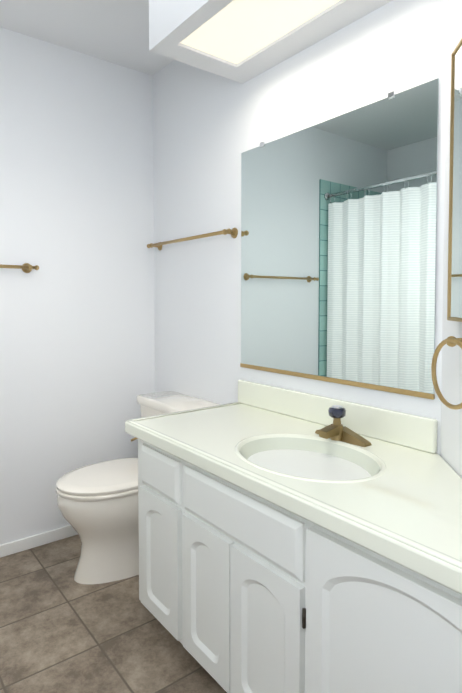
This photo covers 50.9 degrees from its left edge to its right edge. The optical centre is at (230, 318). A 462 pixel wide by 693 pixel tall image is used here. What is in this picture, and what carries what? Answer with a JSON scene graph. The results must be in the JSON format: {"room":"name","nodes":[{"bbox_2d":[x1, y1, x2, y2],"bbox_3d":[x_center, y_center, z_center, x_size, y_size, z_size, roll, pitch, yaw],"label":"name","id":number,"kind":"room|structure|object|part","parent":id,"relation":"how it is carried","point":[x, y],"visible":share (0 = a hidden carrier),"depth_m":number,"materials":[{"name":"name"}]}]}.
{"room":"bathroom","nodes":[
{"label":"bathroom","id":0,"kind":"room"},
{"bbox_2d":[0,27,154,544],"bbox_3d":[-1.329,-0.101,2.096,2.400,2.440,0.100,-2,3,-38],"label":"wall","id":1,"kind":"structure","parent":0,"point":[77,345],"depth_m":2.43,"materials":[{"name":"white paint"}]},
{"bbox_2d":[0,263,38,272],"bbox_3d":[-1.179,-0.234,2.101,0.668,0.048,0.066,-2,3,-38],"label":"towel rail","id":2,"kind":"object","parent":1,"relation":"attached to","point":[26,267],"visible":1,"depth_m":2.25,"materials":[{"name":"gold metal"}]},
{"bbox_2d":[0,525,77,557],"bbox_3d":[-0.968,1.081,2.350,1.370,0.058,0.011,-2,3,-38],"label":"baseboard","id":3,"kind":"structure","parent":1,"relation":"attached to","point":[23,544],"depth_m":2.36,"materials":[{"name":"white wood"}]},
{"bbox_2d":[0,0,173,75],"bbox_3d":[-0.485,-1.331,0.965,2.400,0.100,2.850,-2,3,-38],"label":"ceiling","id":4,"kind":"structure","parent":0,"point":[115,31],"depth_m":2.20,"materials":[{"name":"white paint"}]},
{"bbox_2d":[149,0,391,83],"bbox_3d":[0.290,-1.139,1.402,0.448,0.315,1.359,-2,3,-38],"label":"ceiling soffit","id":5,"kind":"structure","parent":4,"relation":"attached to","point":[173,24],"depth_m":1.72,"materials":[{"name":"white paint"}]},
{"bbox_2d":[180,0,339,63],"bbox_3d":[0.165,-1.002,1.526,0.276,0.008,0.818,-2,3,-38],"label":"ceiling light panel","id":6,"kind":"object","parent":5,"relation":"attached to","point":[236,31],"visible":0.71,"depth_m":1.66,"materials":[{"name":"white plastic"}]},
{"bbox_2d":[0,535,226,692],"bbox_3d":[-0.485,1.208,1.058,2.400,0.100,2.850,-2,3,-38],"label":"floor","id":7,"kind":"structure","parent":0,"point":[62,630],"depth_m":1.73,"materials":[{"name":"tile"}]},
{"bbox_2d":[56,391,218,583],"bbox_3d":[-0.446,0.755,2.223,0.683,0.719,0.472,-2,3,-38],"label":"toilet","id":8,"kind":"object","parent":7,"relation":"on","point":[97,503],"visible":0.56,"depth_m":2.07,"materials":[{"name":"white ceramic"}]},
{"bbox_3d":[-0.537,0.721,2.166,0.470,0.018,0.378,-2,3,-38],"label":"seat","id":9,"kind":"part","parent":8,"relation":"part of","materials":[{"name":"white plastic"}]},
{"bbox_3d":[-0.536,0.698,2.166,0.468,0.024,0.376,-2,3,-38],"label":"seat lid","id":10,"kind":"part","parent":8,"relation":"part of","materials":[{"name":"white plastic"}]},
{"bbox_3d":[-0.261,0.597,2.361,0.195,0.335,0.445,-2,3,-38],"label":"tank","id":11,"kind":"part","parent":8,"relation":"part of","materials":[{"name":"white ceramic"}]},
{"bbox_3d":[-0.263,0.410,2.353,0.220,0.039,0.472,-2,3,-38],"label":"lid","id":12,"kind":"part","parent":8,"relation":"part of","materials":[{"name":"white ceramic"}]},
{"bbox_2d":[125,380,461,692],"bbox_3d":[0.276,0.714,1.397,0.555,0.862,1.467,-2,3,-38],"label":"bathroom vanity","id":13,"kind":"object","parent":7,"relation":"on","point":[291,541],"visible":1,"depth_m":1.25,"materials":[{"name":"white paint"}]},
{"bbox_3d":[-0.244,0.825,1.673,0.018,0.429,0.257,-2,3,-38],"label":"door","id":14,"kind":"part","parent":13,"relation":"part of","materials":[{"name":"white paint"}]},
{"bbox_3d":[-0.244,0.529,1.662,0.018,0.139,0.257,-2,3,-38],"label":"drawer","id":15,"kind":"part","parent":13,"relation":"part of","materials":[{"name":"white paint"}]},
{"bbox_3d":[-0.072,0.834,1.452,0.018,0.429,0.242,-2,3,-38],"label":"door","id":16,"kind":"part","parent":13,"relation":"part of","materials":[{"name":"white paint"}]},
{"bbox_3d":[0.010,0.541,1.335,0.018,0.139,0.511,-2,3,-38],"label":"drawer","id":17,"kind":"part","parent":13,"relation":"part of","materials":[{"name":"white paint"}]},
{"bbox_3d":[0.086,0.841,1.248,0.018,0.429,0.264,-2,3,-38],"label":"door","id":18,"kind":"part","parent":13,"relation":"part of","materials":[{"name":"white paint"}]},
{"bbox_2d":[315,405,371,446],"bbox_3d":[0.332,0.332,1.541,0.119,0.110,0.200,-2,3,-38],"label":"faucet","id":19,"kind":"object","parent":13,"relation":"on","point":[335,434],"depth_m":1.52,"materials":[{"name":"gold metal"}]},
{"bbox_3d":[0.339,0.777,0.921,0.018,0.581,0.518,-2,3,-38],"label":"door","id":20,"kind":"part","parent":13,"relation":"part of","materials":[{"name":"white paint"}]},
{"bbox_2d":[153,0,447,454],"bbox_3d":[0.144,-0.101,2.074,0.100,2.440,1.743,-2,3,-38],"label":"wall","id":21,"kind":"structure","parent":0,"point":[209,128],"depth_m":2.16,"materials":[{"name":"white paint"}]},
{"bbox_2d":[147,228,237,249],"bbox_3d":[-0.213,-0.388,2.385,0.066,0.048,0.741,-2,3,-38],"label":"towel rail","id":22,"kind":"object","parent":21,"relation":"attached to","point":[233,232],"visible":1,"depth_m":2.27,"materials":[{"name":"gold metal"}]},
{"bbox_2d":[238,380,437,453],"bbox_3d":[0.315,0.329,1.766,0.021,0.100,0.910,-2,3,-38],"label":"backsplash","id":23,"kind":"structure","parent":21,"relation":"attached to","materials":[{"name":"white stone"}]},
{"bbox_2d":[240,78,438,399],"bbox_3d":[0.318,-0.244,1.754,0.011,0.935,0.894,-2,3,-38],"label":"mirror","id":24,"kind":"object","parent":21,"relation":"attached to","point":[338,243],"visible":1,"depth_m":1.65,"materials":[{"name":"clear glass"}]},
{"bbox_2d":[440,0,461,477],"bbox_3d":[0.568,-0.049,0.669,0.100,2.440,1.453,0,2,7],"label":"wall","id":25,"kind":"structure","parent":0,"point":[451,432],"depth_m":1.34,"materials":[{"name":"white paint"}]},
{"bbox_2d":[431,336,461,409],"bbox_3d":[0.526,0.120,1.144,0.112,0.181,0.146,-2,3,-38],"label":"towel ring","id":26,"kind":"object","parent":25,"relation":"attached to","point":[451,341],"visible":1,"depth_m":1.17,"materials":[{"name":"gold metal"}]},
{"bbox_2d":[447,38,461,321],"bbox_3d":[0.553,-0.331,1.061,0.026,0.685,0.400,0,2,7],"label":"medicine cabinet mirror","id":27,"kind":"object","parent":25,"relation":"attached to","point":[454,301],"visible":1,"depth_m":1.22,"materials":[{"name":"gold mirror"}]}
]}

